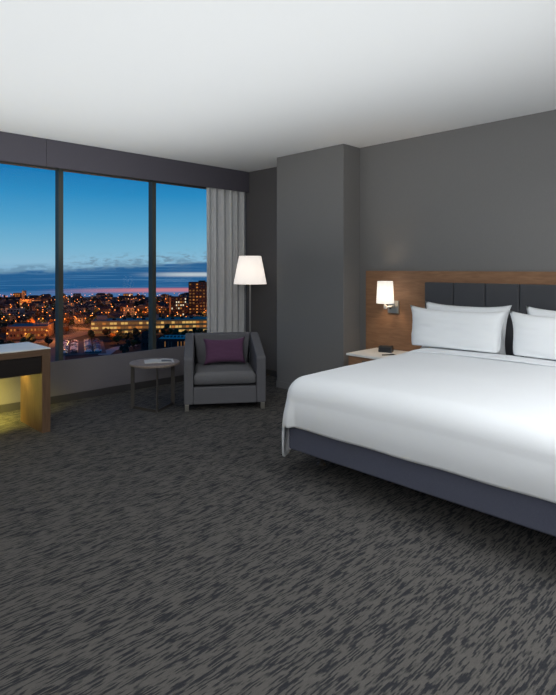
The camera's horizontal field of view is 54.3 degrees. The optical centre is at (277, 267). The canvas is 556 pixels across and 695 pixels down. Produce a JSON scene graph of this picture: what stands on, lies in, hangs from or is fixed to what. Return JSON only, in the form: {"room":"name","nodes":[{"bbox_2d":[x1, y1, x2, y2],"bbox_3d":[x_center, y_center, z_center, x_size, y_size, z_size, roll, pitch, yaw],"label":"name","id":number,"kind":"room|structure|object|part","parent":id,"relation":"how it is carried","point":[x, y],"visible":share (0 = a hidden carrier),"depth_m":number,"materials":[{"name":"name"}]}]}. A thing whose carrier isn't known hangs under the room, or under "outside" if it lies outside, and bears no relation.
{"room":"hotel room","nodes":[
{"label":"hotel room","id":0,"kind":"room"},
{"bbox_2d":[7,331,87,343],"bbox_3d":[-173.809,50.000,379.296,112.093,0.080,47.561,0,0,-44],"label":"road","id":1,"kind":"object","parent":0,"point":[78,333],"visible":0.59,"depth_m":400.57,"materials":[{"name":"asphalt"}]},
{"bbox_2d":[8,325,90,329],"bbox_3d":[-223.246,49.990,456.390,87.807,0.080,124.316,0,0,-44],"label":"road","id":2,"kind":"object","parent":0,"point":[79,328],"visible":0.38,"depth_m":446.75,"materials":[{"name":"asphalt"}]},
{"bbox_2d":[48,338,67,361],"bbox_3d":[-133.528,49.980,327.005,59.841,0.080,115.275,0,0,-44],"label":"road","id":3,"kind":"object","parent":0,"point":[51,345],"visible":0.32,"depth_m":327.73,"materials":[{"name":"grey asphalt"}]},
{"bbox_2d":[0,346,184,404],"bbox_3d":[-3.450,0.052,4.777,8.150,2.750,0.200,0,0,-44],"label":"wall","id":4,"kind":"structure","parent":0,"point":[97,372],"depth_m":6.04,"materials":[{"name":"grey paint"}]},
{"bbox_2d":[0,161,62,360],"bbox_3d":[-2.739,-0.058,5.438,1.142,2.230,0.095,0,0,-44],"label":"window","id":5,"kind":"structure","parent":4,"relation":"attached to","point":[58,171],"depth_m":5.79,"materials":[{"name":"brown metal"}]},
{"bbox_2d":[0,375,183,412],"bbox_3d":[-3.375,1.388,4.700,8.150,0.078,0.014,0,0,-44],"label":"baseboard","id":6,"kind":"structure","parent":4,"relation":"attached to","point":[126,387],"depth_m":6.03,"materials":[{"name":"grey"}]},
{"bbox_2d":[63,169,155,349],"bbox_3d":[-1.924,-0.058,6.236,1.139,2.230,0.095,0,0,-44],"label":"window","id":7,"kind":"structure","parent":4,"relation":"attached to","point":[151,183],"depth_m":6.58,"materials":[{"name":"brown metal"}]},
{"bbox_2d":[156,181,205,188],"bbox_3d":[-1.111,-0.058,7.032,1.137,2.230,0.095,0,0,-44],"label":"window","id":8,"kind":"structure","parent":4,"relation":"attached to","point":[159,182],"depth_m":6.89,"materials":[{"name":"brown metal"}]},
{"bbox_2d":[98,345,136,354],"bbox_3d":[-97.877,49.980,331.800,36.403,0.080,29.512,0,0,-44],"label":"road","id":9,"kind":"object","parent":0,"point":[111,350],"visible":0.73,"depth_m":327.73,"materials":[{"name":"beige asphalt"}]},
{"bbox_2d":[245,167,276,370],"bbox_3d":[0.138,0.052,7.080,0.200,2.750,1.927,0,0,-44],"label":"wall","id":10,"kind":"structure","parent":0,"point":[261,199],"depth_m":7.28,"materials":[{"name":"grey paint"}]},
{"bbox_2d":[266,369,276,376],"bbox_3d":[-0.092,1.388,7.163,0.012,0.078,1.058,0,0,-44],"label":"baseboard","id":11,"kind":"structure","parent":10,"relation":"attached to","point":[268,372],"depth_m":7.15,"materials":[{"name":"grey"}]},
{"bbox_2d":[0,375,555,694],"bbox_3d":[-0.816,1.487,2.228,8.350,0.120,7.527,0,0,-44],"label":"floor","id":12,"kind":"structure","parent":0,"point":[172,550],"depth_m":2.53,"materials":[{"name":"carpet"}]},
{"bbox_2d":[0,342,49,432],"bbox_3d":[-2.804,1.061,4.287,1.788,0.732,0.520,0,0,-44],"label":"desk","id":13,"kind":"object","parent":12,"relation":"on","point":[30,361],"visible":1,"depth_m":4.70,"materials":[{"name":"brown wood"}]},
{"bbox_3d":[-2.466,0.837,4.528,0.816,0.150,0.368,0,0,-44],"label":"drawer","id":14,"kind":"part","parent":13,"relation":"part of","materials":[{"name":"black wood"}]},
{"bbox_3d":[-2.191,1.093,4.887,0.072,0.668,0.520,0,0,-44],"label":"panel","id":15,"kind":"part","parent":13,"relation":"part of","materials":[{"name":"brown wood"}]},
{"bbox_2d":[129,358,179,412],"bbox_3d":[-1.252,1.190,5.505,0.500,0.474,0.500,0,0,-44],"label":"side table","id":16,"kind":"object","parent":12,"relation":"on","point":[139,363],"visible":0.94,"depth_m":5.47,"materials":[{"name":"grey wood"}]},
{"bbox_3d":[-1.478,1.203,5.514,0.038,0.448,0.010,0,0,0],"label":"leg","id":17,"kind":"part","parent":16,"relation":"part of","materials":[{"name":"grey"}]},
{"bbox_3d":[-1.190,1.203,5.341,0.010,0.448,0.038,0,0,0],"label":"leg","id":18,"kind":"part","parent":16,"relation":"part of","materials":[{"name":"grey"}]},
{"bbox_2d":[144,358,173,363],"bbox_3d":[-1.213,0.947,5.529,0.290,0.012,0.200,0,0,-16],"label":"magazine","id":19,"kind":"object","parent":16,"relation":"on","point":[164,360],"visible":1,"depth_m":5.50,"materials":[{"name":"grey paper"}]},
{"bbox_3d":[-1.102,1.203,5.680,0.038,0.448,0.010,0,0,0],"label":"leg","id":20,"kind":"part","parent":16,"relation":"part of","materials":[{"name":"grey"}]},
{"bbox_2d":[184,332,265,411],"bbox_3d":[-0.585,1.081,5.810,0.820,0.692,0.770,0,0,-8],"label":"armchair","id":21,"kind":"object","parent":12,"relation":"on","point":[219,382],"visible":0.98,"depth_m":5.48,"materials":[{"name":"grey fabric"}]},
{"bbox_3d":[-0.943,1.048,5.757,0.095,0.626,0.770,0,0,-8],"label":"arm","id":22,"kind":"part","parent":21,"relation":"part of","materials":[{"name":"grey fabric"}]},
{"bbox_3d":[-0.627,0.956,6.098,0.628,0.442,0.188,0,0,-8],"label":"backrest","id":23,"kind":"part","parent":21,"relation":"part of","materials":[{"name":"grey fabric"}]},
{"bbox_2d":[203,337,245,364],"bbox_3d":[-0.580,0.900,5.882,0.469,0.288,0.165,0,0,-9],"label":"throw pillow","id":24,"kind":"object","parent":21,"relation":"on","point":[231,350],"visible":1,"depth_m":5.83,"materials":[{"name":"purple fabric"}]},
{"bbox_2d":[194,362,255,384],"bbox_3d":[-0.572,1.106,5.722,0.616,0.138,0.568,0,0,-8],"label":"seat cushion","id":25,"kind":"object","parent":21,"relation":"on","point":[219,373],"depth_m":5.48,"materials":[{"name":"grey fabric"}]},
{"bbox_3d":[-0.226,1.048,5.864,0.095,0.626,0.770,0,0,-8],"label":"arm","id":26,"kind":"part","parent":21,"relation":"part of","materials":[{"name":"grey fabric"}]},
{"bbox_3d":[-0.157,1.394,5.515,0.040,0.066,0.040,0,0,-8],"label":"leg","id":27,"kind":"part","parent":21,"relation":"part of","materials":[{"name":"silver metal"}]},
{"bbox_2d":[234,256,266,332],"bbox_3d":[-0.345,0.640,6.700,0.408,1.574,0.408,0,0,-44],"label":"floor lamp","id":28,"kind":"object","parent":12,"relation":"on","point":[250,270],"visible":0.77,"depth_m":6.56,"materials":[{"name":"white fabric"}]},
{"bbox_3d":[-0.345,0.026,6.700,0.408,0.346,0.408,0,0,-44],"label":"lamp shade","id":29,"kind":"part","parent":28,"relation":"part of","materials":[{"name":"white fabric"}]},
{"bbox_2d":[346,348,407,365],"bbox_3d":[1.068,1.137,5.372,0.529,0.580,0.585,0,0,-44],"label":"nightstand","id":30,"kind":"object","parent":12,"relation":"on","point":[356,357],"visible":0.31,"depth_m":5.36,"materials":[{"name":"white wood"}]},
{"bbox_3d":[1.029,0.969,5.334,0.388,0.188,0.511,0,0,-44],"label":"drawer","id":31,"kind":"part","parent":30,"relation":"part of","materials":[{"name":"brown wood"}]},
{"bbox_2d":[378,345,393,352],"bbox_3d":[1.088,0.816,5.465,0.136,0.062,0.088,0,0,26],"label":"alarm clock","id":32,"kind":"object","parent":30,"relation":"on","point":[382,348],"visible":1,"depth_m":5.43,"materials":[{"name":"black plastic"}]},
{"bbox_2d":[289,427,555,536],"bbox_3d":[1.484,1.107,3.799,2.035,0.640,1.955,0,0,-44],"label":"bed","id":33,"kind":"object","parent":12,"relation":"on","point":[537,514],"visible":0.31,"depth_m":2.98,"materials":[{"name":"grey fabric"}]},
{"bbox_3d":[0.315,1.345,3.925,0.068,0.164,0.068,0,0,-44],"label":"leg","id":34,"kind":"part","parent":33,"relation":"part of","materials":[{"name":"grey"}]},
{"bbox_2d":[282,348,555,502],"bbox_3d":[1.339,1.020,3.657,1.772,0.645,2.173,0,0,-44],"label":"duvet","id":35,"kind":"object","parent":33,"relation":"on","point":[487,418],"visible":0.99,"depth_m":3.18,"materials":[{"name":"white fabric"}]},
{"bbox_2d":[410,305,507,352],"bbox_3d":[1.530,0.526,4.748,0.222,0.357,0.925,0,0,-44],"label":"pillow","id":36,"kind":"object","parent":35,"relation":"on","point":[473,331],"visible":1,"depth_m":4.63,"materials":[{"name":"white fabric"}]},
{"bbox_2d":[509,310,555,359],"bbox_3d":[2.180,0.522,4.085,0.221,0.350,0.925,0,0,-45],"label":"pillow","id":37,"kind":"object","parent":35,"relation":"on","point":[533,336],"visible":1,"depth_m":4.19,"materials":[{"name":"white fabric"}]},
{"bbox_2d":[421,301,511,354],"bbox_3d":[1.682,0.542,4.913,0.158,0.446,0.830,0,0,-45],"label":"pillow","id":38,"kind":"object","parent":33,"relation":"on","point":[429,305],"visible":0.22,"depth_m":4.82,"materials":[{"name":"white fabric"}]},
{"bbox_2d":[524,306,555,360],"bbox_3d":[2.356,0.542,4.229,0.861,0.446,0.160,0,0,45],"label":"pillow","id":39,"kind":"object","parent":33,"relation":"on","point":[530,310],"visible":0.12,"depth_m":4.44,"materials":[{"name":"white fabric"}]},
{"bbox_2d":[0,0,555,171],"bbox_3d":[-0.816,-1.383,2.228,8.350,0.120,7.527,0,0,-44],"label":"ceiling","id":40,"kind":"structure","parent":0,"point":[241,85],"depth_m":3.63,"materials":[{"name":"white paint"}]},
{"bbox_2d":[0,131,248,192],"bbox_3d":[-2.599,-1.181,5.334,6.147,0.281,0.020,0,0,-44],"label":"valance","id":41,"kind":"object","parent":40,"relation":"attached to","point":[17,148],"visible":1,"depth_m":6.07,"materials":[{"name":"grey paint"}]},
{"bbox_2d":[206,187,245,332],"bbox_3d":[-0.684,0.117,7.278,0.680,2.580,0.062,0,0,-44],"label":"curtain","id":42,"kind":"object","parent":41,"relation":"hanging from","point":[226,219],"visible":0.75,"depth_m":7.23,"materials":[{"name":"grey fabric"}]},
{"bbox_2d":[277,144,359,383],"bbox_3d":[0.445,0.052,6.237,0.290,2.750,1.017,0,0,-44],"label":"wall pillar","id":43,"kind":"structure","parent":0,"point":[318,190],"depth_m":6.04,"materials":[{"name":"grey paint"}]},
{"bbox_2d":[276,381,290,389],"bbox_3d":[0.445,1.388,6.228,0.302,0.078,1.029,0,0,-44],"label":"baseboard","id":44,"kind":"structure","parent":43,"relation":"attached to","point":[279,384],"depth_m":6.41,"materials":[{"name":"grey plastic"}]},
{"bbox_2d":[360,110,555,349],"bbox_3d":[2.725,0.052,4.346,0.325,2.750,5.600,0,0,-44],"label":"wall","id":45,"kind":"structure","parent":0,"point":[481,197],"depth_m":5.12,"materials":[{"name":"grey paint"}]},
{"bbox_2d":[366,271,555,356],"bbox_3d":[2.216,0.729,4.572,0.084,1.396,3.635,0,0,-44],"label":"headboard","id":46,"kind":"object","parent":45,"relation":"attached to","point":[518,289],"visible":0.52,"depth_m":5.16,"materials":[{"name":"brown wood"}]},
{"bbox_2d":[376,281,398,313],"bbox_3d":[1.112,0.302,5.548,0.230,0.334,0.180,0,0,-44],"label":"wall sconce","id":47,"kind":"object","parent":46,"relation":"attached to","point":[385,292],"visible":1,"depth_m":5.47,"materials":[{"name":"white fabric"}]},
{"bbox_3d":[1.094,0.248,5.531,0.180,0.226,0.180,0,0,-44],"label":"lamp shade","id":48,"kind":"part","parent":47,"relation":"part of","materials":[{"name":"white fabric"}]},
{"bbox_3d":[1.195,0.404,5.614,0.018,0.130,0.133,0,0,-44],"label":"plate","id":49,"kind":"part","parent":47,"relation":"part of","materials":[{"name":"silver metal"}]},
{"bbox_3d":[1.557,0.574,5.221,0.049,0.867,0.301,0,0,-44],"label":"upholstered panel","id":50,"kind":"part","parent":46,"relation":"part of","materials":[{"name":"grey"}]},
{"bbox_3d":[1.770,0.574,5.003,0.049,0.867,0.301,0,0,-44],"label":"upholstered panel","id":51,"kind":"part","parent":46,"relation":"part of","materials":[{"name":"grey"}]},
{"bbox_3d":[1.984,0.574,4.785,0.049,0.867,0.301,0,0,-44],"label":"upholstered panel","id":52,"kind":"part","parent":46,"relation":"part of","materials":[{"name":"grey fabric"}]},
{"bbox_3d":[2.197,0.574,4.567,0.049,0.867,0.301,0,0,-44],"label":"upholstered panel","id":53,"kind":"part","parent":46,"relation":"part of","materials":[{"name":"grey fabric"}]},
{"label":"outside","id":54,"kind":"structure","parent":0,"visible":0},
{"bbox_2d":[63,340,105,355],"bbox_3d":[-123.943,49.910,341.000,50.997,0.080,67.767,0,0,-44],"label":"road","id":55,"kind":"structure","parent":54,"point":[80,343],"depth_m":329.26,"materials":[{"name":"grey asphalt"}]},
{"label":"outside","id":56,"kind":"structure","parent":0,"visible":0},
{"bbox_2d":[0,297,187,359],"bbox_3d":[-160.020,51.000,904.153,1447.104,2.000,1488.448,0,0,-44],"label":"ground","id":57,"kind":"structure","parent":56,"point":[108,343],"depth_m":406.87,"materials":[{"name":"brown"}]},
{"bbox_2d":[0,326,5,334],"bbox_3d":[-205.257,46.752,405.960,5.850,6.496,5.222,0,0,8],"label":"tree","id":58,"kind":"object","parent":57,"relation":"on","point":[3,329],"visible":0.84,"depth_m":403.90,"materials":[{"name":"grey plant"}]},
{"bbox_2d":[2,315,9,323],"bbox_3d":[-238.360,45.410,474.682,7.350,9.180,6.996,0,0,25],"label":"tree","id":59,"kind":"object","parent":57,"relation":"on","point":[6,317],"visible":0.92,"depth_m":473.02,"materials":[{"name":"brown plant"}]},
{"bbox_2d":[0,305,15,312],"bbox_3d":[-305.541,46.169,612.889,10.703,7.662,13.427,0,0,21],"label":"house","id":60,"kind":"structure","parent":57,"relation":"on","point":[3,308],"depth_m":607.37,"materials":[{"name":"brown"}]},
{"bbox_2d":[9,313,16,320],"bbox_3d":[-254.079,46.570,518.069,8.566,6.860,10.747,0,0,-14],"label":"house","id":61,"kind":"structure","parent":57,"relation":"on","point":[12,315],"depth_m":513.46,"materials":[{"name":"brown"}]},
{"bbox_2d":[7,308,24,312],"bbox_3d":[-273.542,46.150,565.940,12.915,7.700,12.120,0,0,0],"label":"grey office","id":62,"kind":"structure","parent":57,"relation":"on","point":[20,310],"depth_m":559.95,"materials":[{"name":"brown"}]},
{"bbox_2d":[13,293,21,297],"bbox_3d":[-420.716,45.250,877.940,11.262,9.500,12.120,0,0,0],"label":"building","id":63,"kind":"structure","parent":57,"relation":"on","point":[14,294],"depth_m":871.93,"materials":[{"name":"brown"}]},
{"bbox_2d":[20,337,29,342],"bbox_3d":[-155.354,46.161,332.412,5.130,7.678,6.457,0,0,-35],"label":"tree","id":64,"kind":"object","parent":57,"relation":"on","point":[23,339],"visible":0.66,"depth_m":330.46,"materials":[{"name":"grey plant"}]},
{"bbox_2d":[16,313,34,322],"bbox_3d":[-231.693,45.765,497.612,13.895,8.471,11.076,0,0,-5],"label":"house","id":65,"kind":"structure","parent":57,"relation":"on","point":[21,319],"depth_m":493.55,"materials":[{"name":"brick"}]},
{"bbox_2d":[23,303,29,310],"bbox_3d":[-289.132,45.404,623.128,6.512,9.192,8.461,0,0,-6],"label":"tree","id":66,"kind":"object","parent":57,"relation":"on","point":[26,306],"visible":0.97,"depth_m":620.71,"materials":[{"name":"grey plant"}]},
{"bbox_2d":[21,303,35,310],"bbox_3d":[-293.980,45.650,638.876,13.267,8.701,10.575,0,0,-3],"label":"house","id":67,"kind":"structure","parent":57,"relation":"on","point":[32,306],"depth_m":635.90,"materials":[{"name":"brown"}]},
{"bbox_2d":[6,322,53,339],"bbox_3d":[-179.697,45.100,394.097,26.719,9.800,27.120,0,0,-13],"label":"warehouse","id":68,"kind":"structure","parent":57,"relation":"on","point":[16,330],"depth_m":382.60,"materials":[{"name":"brown"}]},
{"bbox_2d":[26,333,35,342],"bbox_3d":[-161.692,46.236,354.565,5.856,7.528,6.010,0,0,-28],"label":"tree","id":69,"kind":"object","parent":57,"relation":"on","point":[30,336],"visible":0.88,"depth_m":352.98,"materials":[{"name":"grey plant"}]},
{"bbox_2d":[19,299,47,305],"bbox_3d":[-325.274,45.750,722.395,29.826,8.500,18.120,0,0,6],"label":"building","id":70,"kind":"structure","parent":57,"relation":"on","point":[21,301],"depth_m":714.26,"materials":[{"name":"brown"}]},
{"bbox_2d":[28,295,38,298],"bbox_3d":[-362.358,45.237,802.869,14.509,9.525,11.565,0,0,-10],"label":"house","id":71,"kind":"structure","parent":57,"relation":"on","point":[29,296],"depth_m":799.74,"materials":[{"name":"brick"}]},
{"bbox_2d":[31,301,44,306],"bbox_3d":[-305.335,46.020,690.078,14.536,7.960,11.586,0,0,0],"label":"house","id":72,"kind":"structure","parent":57,"relation":"on","point":[38,303],"depth_m":686.56,"materials":[{"name":"brown"}]},
{"bbox_2d":[35,310,41,317],"bbox_3d":[-239.280,45.895,541.516,8.125,8.211,5.896,0,0,41],"label":"tree","id":73,"kind":"object","parent":57,"relation":"on","point":[37,313],"visible":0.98,"depth_m":539.02,"materials":[{"name":"grey plant"}]},
{"bbox_2d":[38,308,46,315],"bbox_3d":[-246.986,46.152,565.983,11.259,7.696,14.125,0,0,-26],"label":"house","id":74,"kind":"structure","parent":57,"relation":"on","point":[40,309],"depth_m":560.36,"materials":[{"name":"brown"}]},
{"bbox_2d":[44,336,52,343],"bbox_3d":[-146.412,46.612,345.783,5.161,6.775,4.809,0,0,-27],"label":"tree","id":75,"kind":"object","parent":57,"relation":"on","point":[47,340],"visible":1,"depth_m":344.22,"materials":[{"name":"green plant"}]},
{"bbox_2d":[63,310,68,317],"bbox_3d":[-218.116,46.301,547.216,9.037,7.398,11.337,0,0,25],"label":"house","id":76,"kind":"structure","parent":57,"relation":"on","point":[65,312],"depth_m":547.24,"materials":[{"name":"brown"}]},
{"bbox_2d":[63,317,72,325],"bbox_3d":[-180.080,45.766,464.180,8.614,8.468,7.005,0,0,33],"label":"tree","id":77,"kind":"object","parent":57,"relation":"on","point":[67,320],"visible":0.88,"depth_m":461.44,"materials":[{"name":"grey plant"}]},
{"bbox_2d":[63,306,74,314],"bbox_3d":[-223.994,45.224,577.884,11.569,9.553,14.514,0,0,-13],"label":"house","id":78,"kind":"structure","parent":57,"relation":"on","point":[68,308],"depth_m":571.69,"materials":[{"name":"brown"}]},
{"bbox_2d":[68,314,86,323],"bbox_3d":[-181.716,46.096,491.380,14.178,7.808,11.302,0,0,1],"label":"house","id":79,"kind":"structure","parent":57,"relation":"on","point":[81,317],"depth_m":486.73,"materials":[{"name":"brown"}]},
{"bbox_2d":[75,295,84,301],"bbox_3d":[-289.184,45.113,791.267,11.810,9.774,14.817,0,0,-10],"label":"house","id":80,"kind":"structure","parent":57,"relation":"on","point":[80,298],"depth_m":784.46,"materials":[{"name":"brick"}]},
{"bbox_2d":[76,303,89,309],"bbox_3d":[-230.968,46.073,644.495,13.890,7.854,11.071,0,0,16],"label":"house","id":81,"kind":"structure","parent":57,"relation":"on","point":[78,303],"depth_m":642.37,"materials":[{"name":"brick"}]},
{"bbox_2d":[78,305,89,312],"bbox_3d":[-218.227,45.969,610.729,12.310,8.063,9.812,0,0,-13],"label":"house","id":82,"kind":"structure","parent":57,"relation":"on","point":[80,307],"depth_m":607.22,"materials":[{"name":"brown"}]},
{"bbox_2d":[84,317,90,326],"bbox_3d":[-162.142,46.026,461.316,5.343,7.947,6.465,0,0,2],"label":"tree","id":83,"kind":"object","parent":57,"relation":"on","point":[87,320],"visible":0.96,"depth_m":461.27,"materials":[{"name":"grey plant"}]},
{"bbox_2d":[88,330,94,338],"bbox_3d":[-131.407,46.803,381.665,4.958,6.393,5.749,0,0,-16],"label":"tree","id":84,"kind":"object","parent":57,"relation":"on","point":[91,334],"visible":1,"depth_m":380.18,"materials":[{"name":"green plant"}]},
{"bbox_2d":[86,301,96,304],"bbox_3d":[-234.329,46.017,680.399,12.038,7.966,9.596,0,0,11],"label":"house","id":85,"kind":"structure","parent":57,"relation":"on","point":[89,302],"depth_m":678.73,"materials":[{"name":"brown"}]},
{"bbox_2d":[90,305,101,310],"bbox_3d":[-212.260,46.594,631.164,11.747,6.812,9.364,0,0,1],"label":"house","id":86,"kind":"structure","parent":57,"relation":"on","point":[92,307],"depth_m":627.88,"materials":[{"name":"brown"}]},
{"bbox_2d":[94,311,108,316],"bbox_3d":[-177.075,46.875,543.847,11.748,6.249,9.365,0,0,28],"label":"house","id":87,"kind":"structure","parent":57,"relation":"on","point":[97,312],"depth_m":541.92,"materials":[{"name":"brick"}]},
{"bbox_2d":[99,306,111,312],"bbox_3d":[-193.125,46.556,606.819,12.063,6.889,9.616,0,0,-25],"label":"house","id":88,"kind":"structure","parent":57,"relation":"on","point":[107,309],"depth_m":603.90,"materials":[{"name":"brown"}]},
{"bbox_2d":[101,299,110,304],"bbox_3d":[-236.807,46.126,745.174,12.940,7.748,10.314,0,0,-21],"label":"house","id":89,"kind":"structure","parent":57,"relation":"on","point":[103,301],"depth_m":741.45,"materials":[{"name":"brown"}]},
{"bbox_2d":[102,328,110,336],"bbox_3d":[-123.686,46.619,390.809,5.578,6.761,5.709,0,0,34],"label":"tree","id":90,"kind":"object","parent":57,"relation":"on","point":[105,331],"visible":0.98,"depth_m":388.86,"materials":[{"name":"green plant"}]},
{"bbox_2d":[107,314,123,317],"bbox_3d":[-149.068,46.152,494.404,12.030,7.696,15.092,0,0,6],"label":"house","id":91,"kind":"structure","parent":57,"relation":"on","point":[114,315],"depth_m":489.95,"materials":[{"name":"brown"}]},
{"bbox_2d":[112,335,121,343],"bbox_3d":[-105.847,46.859,355.826,6.501,6.282,4.461,0,0,-16],"label":"tree","id":92,"kind":"object","parent":57,"relation":"on","point":[116,338],"visible":1,"depth_m":354.28,"materials":[{"name":"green plant"}]},
{"bbox_2d":[113,301,125,307],"bbox_3d":[-200.702,45.902,686.753,14.927,8.195,11.899,0,0,-9],"label":"house","id":93,"kind":"structure","parent":57,"relation":"on","point":[117,303],"depth_m":682.63,"materials":[{"name":"brown"}]},
{"bbox_2d":[115,329,123,338],"bbox_3d":[-109.645,46.207,374.531,7.306,7.585,4.803,0,0,14],"label":"tree","id":94,"kind":"object","parent":57,"relation":"on","point":[119,332],"visible":0.52,"depth_m":373.10,"materials":[{"name":"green plant"}]},
{"bbox_2d":[123,332,129,338],"bbox_3d":[-102.607,46.701,366.411,3.968,6.597,5.069,0,0,-44],"label":"tree","id":95,"kind":"object","parent":57,"relation":"on","point":[126,336],"visible":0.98,"depth_m":364.99,"materials":[{"name":"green plant"}]},
{"bbox_2d":[120,303,134,311],"bbox_3d":[-173.000,45.300,622.535,13.800,9.400,11.000,0,0,20],"label":"house","id":96,"kind":"structure","parent":57,"relation":"on","point":[122,305],"depth_m":619.80,"materials":[{"name":"brown"}]},
{"bbox_2d":[124,340,130,346],"bbox_3d":[-91.730,46.948,329.826,4.117,6.104,5.527,0,0,19],"label":"tree","id":97,"kind":"object","parent":57,"relation":"on","point":[127,342],"visible":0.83,"depth_m":329.70,"materials":[{"name":"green plant"}]},
{"bbox_2d":[123,307,133,316],"bbox_3d":[-153.595,45.150,558.481,9.499,9.700,10.120,0,0,-25],"label":"house","id":98,"kind":"structure","parent":57,"relation":"on","point":[130,310],"depth_m":554.77,"materials":[{"name":"brown"}]},
{"bbox_2d":[127,296,137,302],"bbox_3d":[-209.072,45.211,781.673,14.415,9.577,11.491,0,0,-10],"label":"house","id":99,"kind":"structure","parent":57,"relation":"on","point":[129,297],"depth_m":777.03,"materials":[{"name":"brown"}]},
{"bbox_2d":[131,339,136,348],"bbox_3d":[-89.342,47.140,336.711,4.311,5.719,5.995,0,0,-9],"label":"tree","id":100,"kind":"object","parent":57,"relation":"on","point":[133,342],"visible":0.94,"depth_m":334.85,"materials":[{"name":"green plant"}]},
{"bbox_2d":[132,328,139,334],"bbox_3d":[-102.670,46.606,391.362,5.528,6.787,5.332,0,0,-44],"label":"tree","id":101,"kind":"object","parent":57,"relation":"on","point":[135,330],"visible":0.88,"depth_m":389.95,"materials":[{"name":"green plant"}]},
{"bbox_2d":[136,305,147,312],"bbox_3d":[-150.187,46.249,609.733,14.957,7.502,11.922,0,0,28],"label":"house","id":102,"kind":"structure","parent":57,"relation":"on","point":[139,307],"depth_m":606.04,"materials":[{"name":"brick"}]},
{"bbox_2d":[141,331,147,349],"bbox_3d":[-80.765,44.650,333.940,5.191,10.700,6.120,0,0,0],"label":"stair tower","id":103,"kind":"structure","parent":57,"relation":"on","point":[144,335],"depth_m":331.03,"materials":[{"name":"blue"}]},
{"bbox_2d":[91,314,206,335],"bbox_3d":[-96.369,42.900,415.734,86.431,14.200,24.120,0,0,-11],"label":"office building","id":104,"kind":"structure","parent":57,"relation":"on","point":[101,322],"depth_m":404.89,"materials":[{"name":"brown"}]},
{"bbox_2d":[156,303,168,311],"bbox_3d":[-134.247,45.150,623.685,11.840,9.701,14.854,0,0,23],"label":"house","id":105,"kind":"structure","parent":57,"relation":"on","point":[157,304],"depth_m":617.99,"materials":[{"name":"brown"}]},
{"bbox_2d":[157,306,168,313],"bbox_3d":[-125.087,45.985,600.216,14.293,8.029,11.093,0,0,26],"label":"house","id":106,"kind":"structure","parent":57,"relation":"on","point":[163,309],"depth_m":595.19,"materials":[{"name":"brick"}]},
{"bbox_2d":[161,324,170,333],"bbox_3d":[-81.074,45.397,394.420,6.785,9.206,6.940,0,0,29],"label":"tree","id":107,"kind":"object","parent":57,"relation":"on","point":[166,326],"visible":0.53,"depth_m":392.53,"materials":[{"name":"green plant"}]},
{"bbox_2d":[165,328,172,333],"bbox_3d":[-76.933,46.416,386.904,6.911,7.167,6.217,0,0,-26],"label":"tree","id":108,"kind":"object","parent":57,"relation":"on","point":[168,330],"visible":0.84,"depth_m":386.07,"materials":[{"name":"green plant"}]},
{"bbox_2d":[157,334,184,348],"bbox_3d":[-65.040,46.400,341.940,17.710,7.200,22.120,0,0,0],"label":"building","id":109,"kind":"structure","parent":57,"relation":"on","point":[167,340],"depth_m":331.03,"materials":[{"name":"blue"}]},
{"bbox_2d":[171,328,178,333],"bbox_3d":[-69.209,45.379,364.670,5.840,9.242,8.640,0,0,-32],"label":"tree","id":110,"kind":"object","parent":57,"relation":"on","point":[176,330],"visible":0.49,"depth_m":363.52,"materials":[{"name":"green plant"}]},
{"bbox_2d":[169,296,185,316],"bbox_3d":[-97.638,39.000,528.095,14.891,22.000,12.120,0,0,-20],"label":"apartment block","id":111,"kind":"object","parent":57,"relation":"on","point":[177,304],"visible":0.79,"depth_m":522.82,"materials":[{"name":"brick"}]},
{"bbox_2d":[188,280,206,315],"bbox_3d":[-81.628,31.500,558.322,20.490,37.000,22.120,0,0,-8],"label":"apartment tower","id":112,"kind":"structure","parent":57,"relation":"on","point":[197,291],"depth_m":547.24,"materials":[{"name":"brick"}]}
]}

